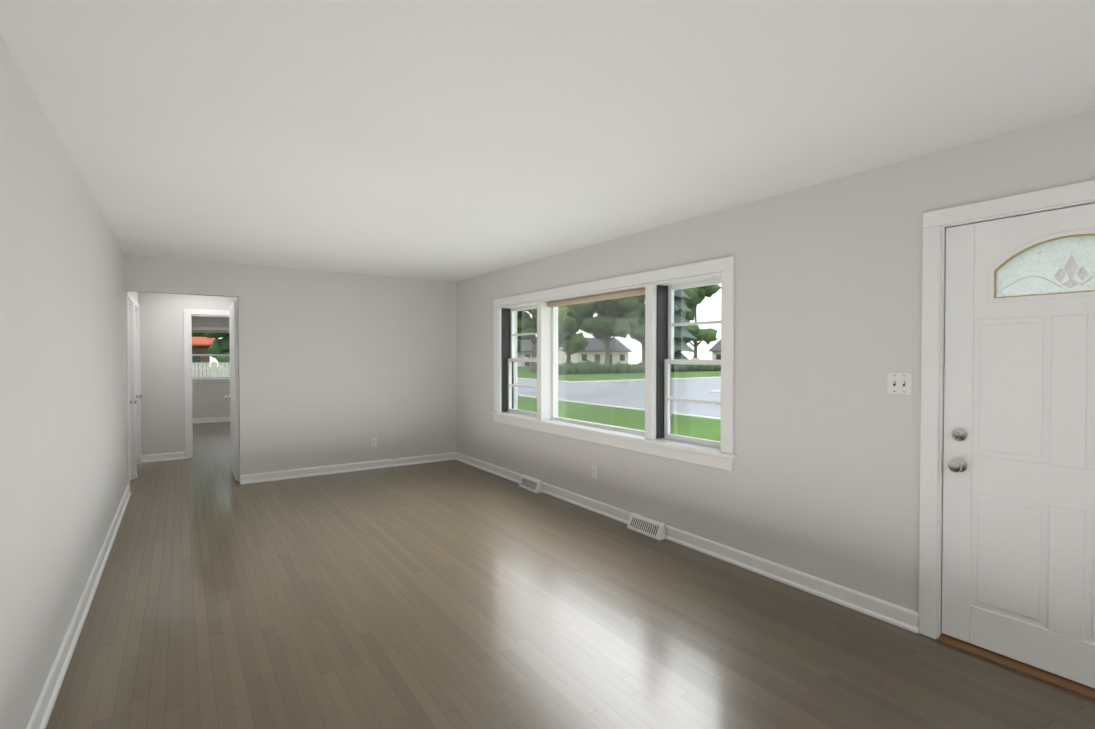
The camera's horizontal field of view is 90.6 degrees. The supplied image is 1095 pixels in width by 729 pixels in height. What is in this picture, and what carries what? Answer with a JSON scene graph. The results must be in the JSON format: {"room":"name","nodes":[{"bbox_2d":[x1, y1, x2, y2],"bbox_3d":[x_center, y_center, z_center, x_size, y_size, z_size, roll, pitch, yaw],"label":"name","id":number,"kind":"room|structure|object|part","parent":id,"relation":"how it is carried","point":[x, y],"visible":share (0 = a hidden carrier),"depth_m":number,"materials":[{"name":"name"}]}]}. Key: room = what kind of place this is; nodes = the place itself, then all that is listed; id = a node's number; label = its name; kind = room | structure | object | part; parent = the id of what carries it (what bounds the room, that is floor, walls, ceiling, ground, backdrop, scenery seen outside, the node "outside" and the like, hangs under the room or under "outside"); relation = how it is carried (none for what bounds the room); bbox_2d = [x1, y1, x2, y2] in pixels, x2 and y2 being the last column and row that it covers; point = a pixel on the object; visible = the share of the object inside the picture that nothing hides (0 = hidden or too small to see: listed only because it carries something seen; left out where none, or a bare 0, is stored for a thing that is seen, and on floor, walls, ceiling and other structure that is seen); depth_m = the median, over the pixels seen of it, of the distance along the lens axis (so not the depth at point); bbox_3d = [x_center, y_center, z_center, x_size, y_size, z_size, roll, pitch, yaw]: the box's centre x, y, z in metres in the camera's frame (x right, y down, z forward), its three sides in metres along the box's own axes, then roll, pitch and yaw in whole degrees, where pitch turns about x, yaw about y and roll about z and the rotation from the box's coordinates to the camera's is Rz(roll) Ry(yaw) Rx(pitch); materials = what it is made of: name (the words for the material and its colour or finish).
{"room":"empty living room","nodes":[
{"label":"empty living room","id":0,"kind":"room"},
{"bbox_2d":[0,35,138,728],"bbox_3d":[-3.839,0.127,4.737,0.120,2.440,15.440,-1,1,-34],"label":"wall","id":1,"kind":"structure","parent":0,"point":[63,442],"depth_m":2.28,"materials":[{"name":"paint"}]},
{"bbox_2d":[26,485,130,728],"bbox_3d":[-1.909,1.339,2.034,0.027,0.099,8.530,-1,1,-34],"label":"baseboard","id":2,"kind":"structure","parent":1,"relation":"attached to","point":[42,712],"depth_m":2.64,"materials":[{"name":"white wood"}]},
{"bbox_2d":[125,291,135,491],"bbox_3d":[-4.605,0.279,5.887,0.138,2.100,0.900,-1,1,-34],"label":"door frame","id":3,"kind":"structure","parent":1,"relation":"attached to","point":[129,297],"depth_m":6.20,"materials":[{"name":"white wood"}]},
{"bbox_2d":[128,304,136,480],"bbox_3d":[-4.594,0.321,5.896,0.157,2.000,0.716,-1,1,-34],"label":"hall door","id":4,"kind":"structure","parent":1,"relation":"in","point":[133,401],"depth_m":6.15,"materials":[{"name":"white wood"}]},
{"bbox_2d":[134,299,141,473],"bbox_3d":[-5.176,0.266,6.732,0.138,2.100,0.900,-1,1,-34],"label":"door","id":5,"kind":"structure","parent":1,"relation":"attached to","point":[136,304],"depth_m":7.06,"materials":[{"name":"white wood"}]},
{"bbox_2d":[138,292,237,454],"bbox_3d":[-3.974,0.073,8.255,3.600,2.440,0.120,-1,1,-34],"label":"wall","id":6,"kind":"structure","parent":0,"point":[162,372],"depth_m":7.35,"materials":[{"name":"paint"}]},
{"bbox_2d":[141,452,184,462],"bbox_3d":[-5.217,1.258,7.344,0.500,0.099,0.027,-1,1,-34],"label":"baseboard","id":7,"kind":"structure","parent":6,"relation":"attached to","point":[162,457],"depth_m":7.34,"materials":[{"name":"white wood"}]},
{"bbox_2d":[184,309,228,458],"bbox_3d":[-4.673,0.265,7.774,0.900,2.070,0.138,-1,1,-34],"label":"door frame","id":8,"kind":"structure","parent":6,"relation":"attached to","point":[187,391],"depth_m":7.50,"materials":[{"name":"white wood"}]},
{"bbox_2d":[191,316,229,418],"bbox_3d":[-6.630,0.013,12.181,3.600,2.440,0.260,-1,1,-34],"label":"wall","id":9,"kind":"structure","parent":0,"point":[209,400],"depth_m":11.62,"materials":[{"name":"paint"}]},
{"bbox_2d":[192,417,229,422],"bbox_3d":[-6.550,1.185,12.080,3.600,0.099,0.027,-1,1,-34],"label":"baseboard","id":10,"kind":"structure","parent":9,"relation":"attached to","point":[214,419],"depth_m":11.63,"materials":[{"name":"white wood"}]},
{"bbox_2d":[192,327,238,382],"bbox_3d":[-7.061,-0.206,11.805,1.410,1.190,0.205,-1,1,-34],"label":"room window","id":11,"kind":"structure","parent":9,"relation":"in","point":[208,379],"depth_m":11.66,"materials":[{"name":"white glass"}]},
{"bbox_3d":[-7.097,-0.213,11.858,1.156,0.964,0.044,-1,1,-34],"label":"glass","id":12,"kind":"part","parent":11,"relation":"part of","materials":[{"name":"clear glass"}]},
{"bbox_2d":[124,254,455,481],"bbox_3d":[-2.780,0.100,6.491,3.600,2.440,0.120,-1,1,-34],"label":"wall","id":13,"kind":"structure","parent":0,"point":[337,368],"depth_m":6.53,"materials":[{"name":"paint"}]},
{"bbox_2d":[225,302,238,480],"bbox_3d":[-3.711,0.299,6.411,0.157,2.020,0.760,-1,1,-34],"label":"hall door","id":14,"kind":"structure","parent":13,"relation":"in","point":[234,386],"depth_m":6.17,"materials":[{"name":"white wood"}]},
{"bbox_2d":[240,452,455,483],"bbox_3d":[-2.325,1.267,6.729,2.600,0.099,0.027,-1,1,-34],"label":"baseboard","id":15,"kind":"structure","parent":13,"relation":"attached to","point":[297,473],"depth_m":6.60,"materials":[{"name":"white wood"}]},
{"bbox_2d":[371,437,376,446],"bbox_3d":[-2.189,0.980,6.827,0.070,0.115,0.009,-1,1,-34],"label":"outlet","id":16,"kind":"object","parent":13,"relation":"attached to","point":[375,442],"visible":1,"depth_m":6.83,"materials":[{"name":"white plastic"}]},
{"bbox_2d":[0,0,1094,281],"bbox_3d":[-2.240,-1.170,5.799,3.980,0.120,15.440,-1,1,-34],"label":"ceiling","id":17,"kind":"structure","parent":0,"point":[450,140],"depth_m":2.22,"materials":[{"name":"paint"}]},
{"bbox_2d":[46,421,1094,728],"bbox_3d":[-2.240,1.390,5.838,3.980,0.120,15.440,-1,1,-34],"label":"floor","id":18,"kind":"structure","parent":0,"point":[444,595],"depth_m":2.80,"materials":[{"name":"brown wood"}]},
{"bbox_2d":[519,475,541,492],"bbox_3d":[-0.184,1.270,5.767,0.070,0.122,0.360,-1,1,-34],"label":"floor vent","id":19,"kind":"object","parent":18,"relation":"in","point":[534,485],"visible":1,"depth_m":5.73,"materials":[{"name":"white metal"}]},
{"bbox_2d":[627,512,664,539],"bbox_3d":[0.786,1.292,4.334,0.070,0.122,0.360,-1,1,-34],"label":"floor vent","id":20,"kind":"object","parent":18,"relation":"in","point":[647,526],"visible":1,"depth_m":4.30,"materials":[{"name":"white metal"}]},
{"bbox_2d":[456,109,1094,612],"bbox_3d":[1.205,0.137,4.045,0.260,2.440,8.640,-1,1,-34],"label":"wall","id":21,"kind":"structure","parent":0,"point":[820,479],"depth_m":3.27,"materials":[{"name":"paint"}]},
{"bbox_2d":[592,465,596,478],"bbox_3d":[0.427,0.983,4.968,0.009,0.115,0.070,-1,1,-34],"label":"outlet","id":22,"kind":"object","parent":21,"relation":"attached to","point":[594,467],"visible":1,"depth_m":4.96,"materials":[{"name":"white plastic"}]},
{"bbox_2d":[491,256,736,470],"bbox_3d":[0.386,-0.026,5.160,0.245,1.472,3.464,-1,1,-34],"label":"living room window","id":23,"kind":"structure","parent":21,"relation":"in","point":[656,437],"depth_m":4.66,"materials":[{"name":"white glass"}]},
{"bbox_2d":[547,288,644,306],"bbox_3d":[0.440,-0.619,5.067,0.056,0.055,1.510,-1,1,-34],"label":"roller blind","id":24,"kind":"object","parent":23,"relation":"attached to","point":[634,291],"depth_m":4.99,"materials":[{"name":"beige fabric"}]},
{"bbox_3d":[0.344,0.609,5.142,0.145,0.030,3.464,-1,1,-34],"label":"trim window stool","id":25,"kind":"part","parent":23,"relation":"part of","materials":[{"name":"white wood"}]},
{"bbox_2d":[455,452,918,633],"bbox_3d":[0.318,1.292,5.118,0.027,0.099,5.657,-1,1,-34],"label":"baseboard","id":26,"kind":"structure","parent":21,"relation":"attached to","point":[894,614],"depth_m":3.54,"materials":[{"name":"white wood"}]},
{"bbox_2d":[887,372,911,394],"bbox_3d":[1.848,0.101,2.847,0.017,0.115,0.117,-1,1,-34],"label":"light switch","id":27,"kind":"object","parent":21,"relation":"attached to","point":[899,383],"visible":1,"depth_m":2.85,"materials":[{"name":"white plastic"}]},
{"bbox_2d":[918,180,1094,638],"bbox_3d":[2.304,0.310,2.372,0.239,2.145,1.093,-1,1,-34],"label":"door frame","id":28,"kind":"structure","parent":21,"relation":"attached to","point":[934,221],"depth_m":2.71,"materials":[{"name":"white wood"}]},
{"bbox_2d":[937,633,1094,699],"bbox_3d":[2.274,1.371,2.368,0.170,0.024,0.921,-1,1,-34],"label":"entry door sill","id":29,"kind":"structure","parent":21,"relation":"attached to","point":[1062,682],"depth_m":2.45,"materials":[{"name":"brown wood"}]},
{"bbox_2d":[942,203,1094,688],"bbox_3d":[2.224,0.341,2.318,0.116,2.025,0.913,-1,1,-34],"label":"entry door","id":30,"kind":"structure","parent":21,"relation":"in","point":[1018,565],"depth_m":2.45,"materials":[{"name":"white wood"}]},
{"bbox_3d":[2.250,-0.429,2.324,0.052,0.287,0.562,-1,1,-34],"label":"lite frame","id":31,"kind":"part","parent":30,"relation":"part of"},
{"bbox_3d":[2.250,-0.429,2.324,0.008,0.247,0.522,-1,1,-34],"label":"lite glass","id":32,"kind":"part","parent":30,"relation":"part of","materials":[{"name":"glass"}]},
{"label":"outside","id":33,"kind":"structure","parent":0,"visible":0},
{"bbox_2d":[217,369,720,441],"bbox_3d":[-9.923,1.523,29.260,9.540,0.300,120.000,-1,1,-34],"label":"lawn","id":34,"kind":"structure","parent":33,"point":[715,434],"depth_m":15.57,"materials":[{"name":"green plant"}]},
{"bbox_2d":[530,301,594,322],"bbox_3d":[0.341,-2.125,21.291,3.137,7.241,2.842,-1,1,-34],"label":"young tree","id":35,"kind":"object","parent":34,"relation":"on","point":[562,309],"depth_m":20.50,"materials":[{"name":"green plant"}]},
{"bbox_2d":[517,378,572,382],"bbox_3d":[-14.659,0.870,62.876,0.200,0.080,59.000,-1,1,-34],"label":"curb","id":36,"kind":"object","parent":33,"point":[536,379],"depth_m":42.67,"materials":[{"name":"concrete"}]},
{"bbox_2d":[517,366,720,382],"bbox_3d":[25.262,0.598,89.886,96.500,0.300,59.000,-1,1,-34],"label":"lawn","id":37,"kind":"structure","parent":33,"point":[689,375],"depth_m":51.14,"materials":[{"name":"green plant"}]},
{"bbox_2d":[517,338,536,366],"bbox_3d":[-7.043,-2.638,98.769,12.900,5.900,8.900,-1,1,-34],"label":"house","id":38,"kind":"structure","parent":37,"relation":"on","point":[526,348],"depth_m":96.42,"materials":[{"name":"grey"}]},
{"bbox_2d":[517,310,560,372],"bbox_3d":[-1.906,-6.429,58.960,7.556,14.724,7.888,-1,1,-34],"label":"tree","id":39,"kind":"object","parent":37,"relation":"on","point":[527,330],"depth_m":58.73,"materials":[{"name":"green plant"}]},
{"bbox_2d":[558,304,590,362],"bbox_3d":[2.883,-8.886,82.143,9.710,18.954,8.301,-1,1,-34],"label":"tree","id":40,"kind":"object","parent":37,"relation":"on","point":[567,331],"depth_m":80.21,"materials":[{"name":"green plant"}]},
{"bbox_2d":[558,337,631,364],"bbox_3d":[8.049,-2.742,102.338,12.900,6.000,8.900,-1,1,-34],"label":"house","id":41,"kind":"structure","parent":37,"relation":"on","point":[562,358],"depth_m":99.75,"materials":[{"name":"beige"}]},
{"bbox_2d":[574,297,638,364],"bbox_3d":[7.603,-7.441,65.609,8.932,16.536,7.964,-1,1,-34],"label":"tree","id":42,"kind":"object","parent":37,"relation":"on","point":[599,326],"depth_m":65.14,"materials":[{"name":"green plant"}]},
{"bbox_2d":[629,295,644,362],"bbox_3d":[16.287,-9.991,93.344,11.459,20.779,10.049,-1,1,-34],"label":"tree","id":43,"kind":"object","parent":37,"relation":"on","point":[639,334],"depth_m":91.88,"materials":[{"name":"green plant"}]},
{"bbox_2d":[558,360,720,374],"bbox_3d":[18.989,0.263,65.699,47.865,1.848,2.081,-1,1,-34],"label":"hedge","id":44,"kind":"object","parent":37,"relation":"on","point":[639,366],"depth_m":57.38,"materials":[{"name":"green plant"}]},
{"bbox_2d":[643,289,696,364],"bbox_3d":[15.644,-11.153,68.965,6.945,23.838,7.159,-1,1,-34],"label":"spruce tree","id":45,"kind":"object","parent":37,"relation":"on","point":[685,308],"depth_m":67.85,"materials":[{"name":"green plant"}]},
{"bbox_2d":[678,284,720,357],"bbox_3d":[20.745,-6.735,77.328,8.332,14.754,6.290,-1,1,-34],"label":"tree","id":46,"kind":"object","parent":37,"relation":"on","point":[695,328],"depth_m":76.66,"materials":[{"name":"green plant"}]},
{"bbox_2d":[708,339,720,359],"bbox_3d":[34.348,-2.494,89.347,7.900,5.900,12.900,-1,1,-34],"label":"house","id":47,"kind":"structure","parent":37,"relation":"on","point":[712,349],"depth_m":91.95,"materials":[{"name":"beige"}]},
{"bbox_2d":[517,379,720,417],"bbox_3d":[-1.790,1.499,34.763,10.100,0.300,120.000,-1,1,-34],"label":"street","id":48,"kind":"structure","parent":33,"point":[711,397],"depth_m":25.27,"materials":[{"name":"grey asphalt"}]},
{"bbox_2d":[520,395,720,419],"bbox_3d":[-6.014,1.343,31.902,0.200,0.080,120.000,-1,1,-34],"label":"curb","id":49,"kind":"object","parent":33,"point":[638,408],"depth_m":18.54,"materials":[{"name":"concrete"}]},
{"bbox_2d":[573,377,720,382],"bbox_3d":[41.765,0.830,65.496,96.500,0.080,0.200,-1,1,-34],"label":"curb","id":50,"kind":"object","parent":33,"point":[644,379],"depth_m":41.68,"materials":[{"name":"concrete"}]},
{"bbox_2d":[580,378,720,391],"bbox_3d":[45.156,1.107,60.489,96.500,0.300,12.000,-1,1,-34],"label":"street","id":51,"kind":"structure","parent":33,"point":[715,384],"depth_m":36.00,"materials":[{"name":"grey asphalt"}]},
{"bbox_3d":[-44.411,1.472,32.584,43.860,0.300,75.840,-1,1,-34],"label":"lawn","id":52,"kind":"structure","parent":33,"visible":0},
{"bbox_2d":[192,337,214,376],"bbox_3d":[-29.400,-0.521,42.615,5.500,3.380,5.900,-1,1,-34],"label":"house","id":53,"kind":"structure","parent":52,"relation":"on","point":[204,346],"depth_m":41.56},
{"bbox_2d":[192,332,218,338],"bbox_3d":[-34.904,-6.804,53.157,10.153,15.699,9.610,-1,1,-34],"label":"trees","id":54,"kind":"object","parent":52,"relation":"on","point":[198,334],"depth_m":52.57,"materials":[{"name":"green plant"}]},
{"bbox_2d":[192,361,238,378],"bbox_3d":[-14.327,0.654,23.924,20.000,1.600,0.120,-1,1,-34],"label":"fence","id":55,"kind":"object","parent":52,"relation":"on","point":[225,368],"depth_m":23.62,"materials":[{"name":"white wood"}]},
{"bbox_2d":[204,333,229,366],"bbox_3d":[-21.749,-2.682,38.262,4.544,7.874,4.488,-1,1,-34],"label":"trees","id":56,"kind":"object","parent":52,"relation":"on","point":[221,343],"depth_m":37.20,"materials":[{"name":"green plant"}]}
]}

